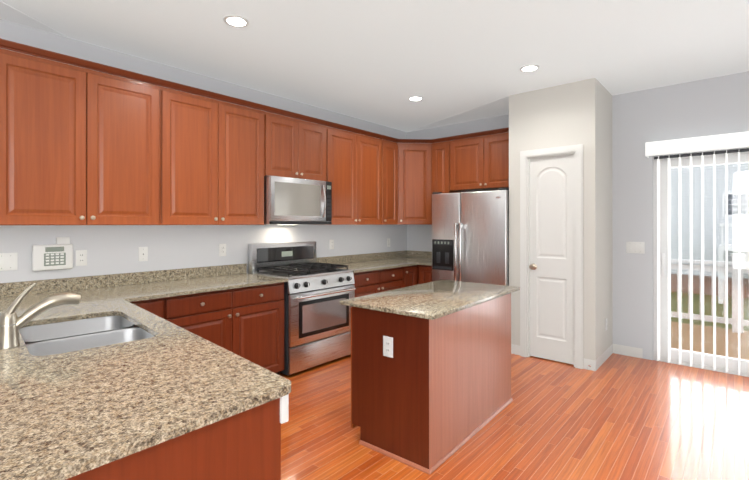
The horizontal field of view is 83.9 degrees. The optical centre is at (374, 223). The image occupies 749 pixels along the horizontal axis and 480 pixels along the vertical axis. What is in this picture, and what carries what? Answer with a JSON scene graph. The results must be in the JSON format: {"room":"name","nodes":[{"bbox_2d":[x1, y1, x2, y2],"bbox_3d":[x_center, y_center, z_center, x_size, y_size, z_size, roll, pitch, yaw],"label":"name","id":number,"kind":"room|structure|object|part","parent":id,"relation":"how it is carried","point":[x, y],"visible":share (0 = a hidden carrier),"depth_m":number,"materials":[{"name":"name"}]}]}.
{"room":"kitchen","nodes":[
{"label":"kitchen","id":0,"kind":"room"},
{"bbox_2d":[0,19,406,326],"bbox_3d":[-2.304,0.009,3.079,0.120,2.740,8.620,0,0,41],"label":"wall","id":1,"kind":"structure","parent":0,"point":[111,249],"depth_m":3.59,"materials":[{"name":"white paint"}]},
{"bbox_2d":[0,253,17,270],"bbox_3d":[-2.466,0.259,2.788,0.013,0.118,0.118,0,0,41],"label":"light switch","id":2,"kind":"object","parent":1,"relation":"attached to","point":[8,261],"visible":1,"depth_m":2.80,"materials":[{"name":"white plastic"}]},
{"bbox_2d":[32,237,72,270],"bbox_3d":[-2.294,0.216,2.973,0.032,0.231,0.233,0,0,41],"label":"keypad","id":3,"kind":"object","parent":1,"relation":"attached to","point":[58,255],"visible":0.98,"depth_m":2.97,"materials":[{"name":"white plastic"}]},
{"bbox_2d":[0,48,159,224],"bbox_3d":[-2.089,-0.526,2.958,0.360,1.080,0.975,0,0,41],"label":"upper cabinet","id":4,"kind":"object","parent":1,"relation":"attached to","point":[79,145],"visible":1,"depth_m":2.81,"materials":[{"name":"brown wood"}]},
{"bbox_2d":[76,250,86,265],"bbox_3d":[-2.190,0.259,3.111,0.007,0.118,0.072,0,0,41],"label":"outlet","id":5,"kind":"object","parent":1,"relation":"attached to","point":[81,257],"visible":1,"depth_m":3.11,"materials":[{"name":"white plastic"}]},
{"bbox_2d":[0,263,246,297],"bbox_3d":[-2.176,0.446,3.113,0.021,0.094,2.741,0,0,41],"label":"backsplash","id":6,"kind":"structure","parent":1,"relation":"attached to","point":[10,289],"depth_m":3.26,"materials":[{"name":"stone"}]},
{"bbox_2d":[138,247,147,260],"bbox_3d":[-1.909,0.255,3.437,0.007,0.118,0.072,0,0,41],"label":"outlet","id":7,"kind":"object","parent":1,"relation":"attached to","point":[142,253],"visible":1,"depth_m":3.43,"materials":[{"name":"white plastic"}]},
{"bbox_2d":[160,86,263,224],"bbox_3d":[-1.459,-0.525,3.685,0.360,1.080,0.945,0,0,41],"label":"upper cabinet","id":8,"kind":"object","parent":1,"relation":"attached to","point":[211,161],"visible":1,"depth_m":3.53,"materials":[{"name":"brown wood"}]},
{"bbox_2d":[219,244,225,255],"bbox_3d":[-1.447,0.256,3.969,0.007,0.118,0.072,0,0,41],"label":"outlet","id":9,"kind":"object","parent":1,"relation":"attached to","point":[222,249],"visible":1,"depth_m":3.96,"materials":[{"name":"white plastic"}]},
{"bbox_2d":[264,111,325,180],"bbox_3d":[-0.891,-0.757,4.341,0.360,0.613,0.788,0,0,41],"label":"upper cabinet","id":10,"kind":"object","parent":1,"relation":"attached to","point":[294,148],"visible":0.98,"depth_m":4.20,"materials":[{"name":"brown wood"}]},
{"bbox_2d":[264,175,331,224],"bbox_3d":[-0.853,-0.216,4.308,0.456,0.464,0.786,0,0,41],"label":"microwave","id":11,"kind":"object","parent":10,"relation":"attached to","point":[292,201],"visible":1,"depth_m":4.12,"materials":[{"name":"silver metal"}]},
{"bbox_2d":[329,240,333,248],"bbox_3d":[-0.517,0.257,5.043,0.007,0.118,0.072,0,0,41],"label":"outlet","id":12,"kind":"object","parent":1,"relation":"attached to","point":[331,244],"visible":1,"depth_m":5.04,"materials":[{"name":"white plastic"}]},
{"bbox_2d":[307,126,381,224],"bbox_3d":[-0.324,-0.523,4.995,0.360,1.080,0.939,0,0,41],"label":"upper cabinet","id":13,"kind":"object","parent":1,"relation":"attached to","point":[354,168],"visible":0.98,"depth_m":4.87,"materials":[{"name":"brown wood"}]},
{"bbox_2d":[316,250,407,263],"bbox_3d":[-0.115,0.450,5.492,0.021,0.094,1.858,0,0,41],"label":"backsplash","id":14,"kind":"structure","parent":1,"relation":"attached to","point":[368,257],"depth_m":5.41,"materials":[{"name":"stone"}]},
{"bbox_2d":[381,139,397,224],"bbox_3d":[0.092,-0.522,5.476,0.360,1.080,0.328,0,0,41],"label":"upper cabinet","id":15,"kind":"object","parent":1,"relation":"attached to","point":[389,182],"visible":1,"depth_m":5.36,"materials":[{"name":"brown wood"}]},
{"bbox_2d":[397,143,431,224],"bbox_3d":[0.515,-0.522,5.748,0.642,1.080,0.650,0,0,41],"label":"upper cabinet","id":16,"kind":"object","parent":1,"relation":"attached to","point":[414,183],"visible":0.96,"depth_m":5.51,"materials":[{"name":"brown wood"}]},
{"bbox_2d":[0,38,508,142],"bbox_3d":[-0.307,-1.088,3.623,1.558,0.044,4.314,0,0,41],"label":"crown molding","id":17,"kind":"structure","parent":16,"relation":"on","point":[42,53],"depth_m":3.43,"materials":[{"name":"brown wood"}]},
{"bbox_2d":[0,0,748,131],"bbox_3d":[0.530,-1.413,0.625,7.620,0.103,8.620,0,0,41],"label":"ceiling","id":18,"kind":"structure","parent":0,"point":[380,62],"depth_m":3.17,"materials":[{"name":"white paint"}]},
{"bbox_2d":[223,15,248,27],"bbox_3d":[-0.930,-1.356,2.804,0.164,0.009,0.164,0,0,41],"label":"recessed light","id":19,"kind":"object","parent":18,"relation":"in","point":[237,21],"visible":1,"depth_m":2.80,"materials":[{"name":"white glass"}]},
{"bbox_2d":[408,96,422,100],"bbox_3d":[0.449,-1.354,4.533,0.164,0.009,0.164,0,0,41],"label":"recessed light","id":20,"kind":"object","parent":18,"relation":"in","point":[415,98],"visible":0.96,"depth_m":4.52,"materials":[{"name":"white glass"}]},
{"bbox_2d":[520,65,538,71],"bbox_3d":[1.359,-1.355,3.652,0.164,0.009,0.164,0,0,41],"label":"recessed light","id":21,"kind":"object","parent":18,"relation":"in","point":[529,68],"visible":1,"depth_m":3.65,"materials":[{"name":"white glass"}]},
{"bbox_2d":[279,353,748,479],"bbox_3d":[0.530,1.425,0.621,7.620,0.100,8.620,0,0,41],"label":"floor","id":22,"kind":"structure","parent":0,"point":[613,416],"depth_m":2.78,"materials":[{"name":"brown wood"}]},
{"bbox_2d":[95,298,163,318],"bbox_3d":[-1.815,0.949,3.030,0.674,0.860,0.308,0,0,41],"label":"base cabinet","id":23,"kind":"object","parent":22,"relation":"on","point":[155,306],"visible":0.04,"depth_m":2.89,"materials":[{"name":"brown wood"}]},
{"bbox_2d":[65,324,288,479],"bbox_3d":[-1.360,0.947,1.542,1.997,0.860,1.376,0,0,41],"label":"base cabinet","id":24,"kind":"object","parent":22,"relation":"on","point":[245,445],"depth_m":1.12,"materials":[{"name":"brown wood"}]},
{"bbox_2d":[0,309,179,479],"bbox_3d":[-1.521,0.503,1.308,1.980,0.024,0.870,0,0,41],"label":"countertop","id":25,"kind":"structure","parent":24,"relation":"on","point":[66,415],"depth_m":1.05,"materials":[{"name":"stone"}]},
{"bbox_2d":[0,283,80,348],"bbox_3d":[-1.391,0.368,1.734,0.077,0.246,0.273,0,0,41],"label":"faucet","id":26,"kind":"object","parent":25,"relation":"on","point":[12,323],"visible":1,"depth_m":1.68,"materials":[{"name":"silver metal"}]},
{"bbox_2d":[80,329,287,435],"bbox_3d":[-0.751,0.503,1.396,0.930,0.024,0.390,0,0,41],"label":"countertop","id":27,"kind":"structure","parent":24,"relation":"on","point":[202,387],"depth_m":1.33,"materials":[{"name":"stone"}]},
{"bbox_2d":[19,316,153,355],"bbox_3d":[-1.348,0.615,1.937,0.483,0.194,0.762,0,0,-44],"label":"sink","id":28,"kind":"object","parent":27,"relation":"in","point":[58,338],"visible":0.17,"depth_m":2.05,"materials":[{"name":"silver metal"}]},
{"bbox_2d":[84,297,290,396],"bbox_3d":[-0.949,0.504,1.969,1.980,0.024,0.220,0,0,41],"label":"countertop","id":29,"kind":"structure","parent":24,"relation":"on","point":[108,306],"depth_m":2.11,"materials":[{"name":"stone"}]},
{"bbox_3d":[-0.286,0.565,1.288,0.026,0.093,0.037,0,0,-44],"label":"kitchen peninsula bracket","id":30,"kind":"part","parent":24,"relation":"part of","materials":[{"name":"white"}]},
{"bbox_2d":[164,282,283,374],"bbox_3d":[-1.372,0.950,3.541,0.674,0.860,1.036,0,0,41],"label":"base cabinet","id":31,"kind":"object","parent":22,"relation":"on","point":[247,323],"visible":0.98,"depth_m":3.40,"materials":[{"name":"brown wood"}]},
{"bbox_2d":[0,273,287,324],"bbox_3d":[-1.785,0.506,2.774,1.057,0.024,2.741,0,0,41],"label":"countertop","id":32,"kind":"structure","parent":31,"relation":"on","point":[154,290],"depth_m":3.01,"materials":[{"name":"stone"}]},
{"bbox_2d":[248,241,355,374],"bbox_3d":[-0.709,0.793,4.216,0.740,1.175,0.836,0,0,41],"label":"range","id":33,"kind":"object","parent":22,"relation":"on","point":[317,323],"visible":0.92,"depth_m":4.03,"materials":[{"name":"grey metal"}]},
{"bbox_2d":[353,267,402,296],"bbox_3d":[-0.175,0.952,4.923,0.674,0.860,0.917,0,0,41],"label":"base cabinet","id":34,"kind":"object","parent":22,"relation":"on","point":[372,282],"visible":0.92,"depth_m":4.69,"materials":[{"name":"brown wood"}]},
{"bbox_2d":[403,265,417,287],"bbox_3d":[0.433,0.953,5.626,0.674,0.860,0.938,0,0,41],"label":"base cabinet","id":35,"kind":"object","parent":22,"relation":"on","point":[410,275],"visible":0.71,"depth_m":5.17,"materials":[{"name":"brown wood"}]},
{"bbox_2d":[339,257,431,272],"bbox_3d":[0.224,0.509,5.198,0.919,0.024,1.858,0,0,41],"label":"countertop","id":36,"kind":"structure","parent":35,"relation":"on","point":[365,266],"depth_m":5.14,"materials":[{"name":"stone"}]},
{"bbox_2d":[418,265,431,283],"bbox_3d":[0.852,0.953,5.437,0.281,0.860,0.676,0,0,41],"label":"base cabinet","id":37,"kind":"object","parent":22,"relation":"on","point":[424,273],"visible":0.12,"depth_m":5.23,"materials":[{"name":"brown wood"}]},
{"bbox_2d":[340,296,512,474],"bbox_3d":[0.445,0.948,2.958,0.673,0.860,1.246,0,0,41],"label":"kitchen island","id":38,"kind":"object","parent":22,"relation":"on","point":[432,395],"depth_m":2.52,"materials":[{"name":"brown wood"}]},
{"bbox_2d":[383,336,392,357],"bbox_3d":[0.080,0.733,2.473,0.072,0.120,0.008,0,0,41],"label":"outlet","id":39,"kind":"object","parent":38,"relation":"attached to","point":[387,346],"visible":1,"depth_m":2.47,"materials":[{"name":"white plastic"}]},
{"bbox_2d":[340,280,519,319],"bbox_3d":[0.453,0.506,2.942,0.734,0.024,1.324,0,0,41],"label":"island countertop","id":40,"kind":"structure","parent":38,"relation":"on","point":[434,300],"depth_m":2.73,"materials":[{"name":"beige stone"}]},
{"bbox_2d":[432,188,508,285],"bbox_3d":[1.269,0.505,4.974,0.938,1.755,0.824,0,0,41],"label":"fridge","id":41,"kind":"object","parent":22,"relation":"on","point":[470,236],"visible":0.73,"depth_m":4.67,"materials":[{"name":"grey metal"}]},
{"bbox_2d":[509,78,612,368],"bbox_3d":[1.981,0.011,4.433,0.835,2.740,0.719,0,0,41],"label":"wall","id":42,"kind":"structure","parent":0,"point":[575,113],"depth_m":4.12,"materials":[{"name":"white paint"}]},
{"bbox_2d":[529,155,573,364],"bbox_3d":[1.761,0.344,4.156,0.465,2.049,0.103,0,0,41],"label":"pantry door","id":43,"kind":"structure","parent":42,"relation":"in","point":[551,266],"depth_m":4.16,"materials":[{"name":"white wood"}]},
{"bbox_2d":[520,144,582,368],"bbox_3d":[1.775,0.315,4.176,0.602,2.131,0.109,0,0,41],"label":"trim","id":44,"kind":"structure","parent":42,"relation":"attached to","point":[576,151],"depth_m":4.14,"materials":[{"name":"white wood"}]},
{"bbox_2d":[511,344,642,370],"bbox_3d":[2.089,1.331,4.347,1.103,0.100,0.735,0,0,41],"label":"baseboard","id":45,"kind":"structure","parent":42,"relation":"attached to","point":[598,362],"depth_m":4.30,"materials":[{"name":"white wood"}]},
{"bbox_2d":[407,71,748,359],"bbox_3d":[3.358,0.010,3.796,7.500,2.740,0.120,0,0,41],"label":"wall","id":46,"kind":"structure","parent":0,"point":[719,105],"depth_m":4.27,"materials":[{"name":"white paint"}]},
{"bbox_2d":[408,250,431,257],"bbox_3d":[0.844,0.451,5.876,0.870,0.094,0.021,0,0,41],"label":"backsplash","id":47,"kind":"structure","parent":46,"relation":"attached to","point":[420,254],"depth_m":6.02,"materials":[{"name":"stone"}]},
{"bbox_2d":[432,141,460,192],"bbox_3d":[0.958,-0.522,5.556,0.275,1.080,0.360,0,0,41],"label":"upper cabinet","id":48,"kind":"object","parent":46,"relation":"attached to","point":[440,166],"visible":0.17,"depth_m":5.43,"materials":[{"name":"brown wood"}]},
{"bbox_2d":[450,132,508,191],"bbox_3d":[1.422,-0.740,5.154,0.948,0.645,0.360,0,0,41],"label":"upper cabinet","id":49,"kind":"object","parent":46,"relation":"attached to","point":[480,163],"visible":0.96,"depth_m":5.08,"materials":[{"name":"brown wood"}]},
{"bbox_2d":[626,242,644,253],"bbox_3d":[2.687,0.251,4.292,0.164,0.118,0.008,0,0,41],"label":"light switch","id":50,"kind":"object","parent":46,"relation":"attached to","point":[635,247],"visible":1,"depth_m":4.29,"materials":[{"name":"white plastic"}]},
{"bbox_2d":[653,148,748,376],"bbox_3d":[3.541,0.350,3.625,1.856,2.058,0.122,0,0,41],"label":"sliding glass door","id":51,"kind":"structure","parent":46,"relation":"in","point":[708,358],"depth_m":4.05,"materials":[{"name":"clear glass"}]},
{"bbox_2d":[645,131,748,158],"bbox_3d":[3.469,-0.719,3.532,1.965,0.162,0.133,0,0,41],"label":"blind valance","id":52,"kind":"object","parent":51,"relation":"attached to","point":[714,142],"visible":0.98,"depth_m":3.86,"materials":[{"name":"plastic"}]},
{"bbox_2d":[657,149,739,375],"bbox_3d":[3.483,0.302,3.523,1.809,2.095,0.088,0,0,41],"label":"window blinds","id":53,"kind":"object","parent":51,"relation":"attached to","point":[702,262],"visible":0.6,"depth_m":3.91,"materials":[{"name":"plastic"}]},
{"label":"outside","id":54,"kind":"structure","parent":0,"visible":0},
{"bbox_2d":[671,321,748,359],"bbox_3d":[4.497,1.596,4.345,7.500,0.370,2.195,0,0,41],"label":"deck","id":55,"kind":"object","parent":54,"point":[744,334],"depth_m":5.01,"materials":[{"name":"brown wood"}]},
{"bbox_2d":[671,253,748,332],"bbox_3d":[5.129,0.904,5.076,7.500,1.014,0.145,0,0,41],"label":"railing","id":56,"kind":"object","parent":55,"relation":"on","point":[732,321],"depth_m":5.50,"materials":[{"name":"white wood"}]},
{"bbox_2d":[671,292,748,330],"bbox_3d":[24.669,3.316,26.484,110.000,0.100,57.670,0,0,41],"label":"lawn","id":57,"kind":"structure","parent":54,"point":[683,302],"depth_m":15.87,"materials":[{"name":"green plant"}]},
{"bbox_2d":[670,163,748,303],"bbox_3d":[18.724,-3.670,19.632,70.000,13.850,10.430,0,0,41],"label":"house","id":58,"kind":"structure","parent":57,"relation":"on","point":[675,226],"depth_m":18.95,"materials":[{"name":"white"}]}
]}

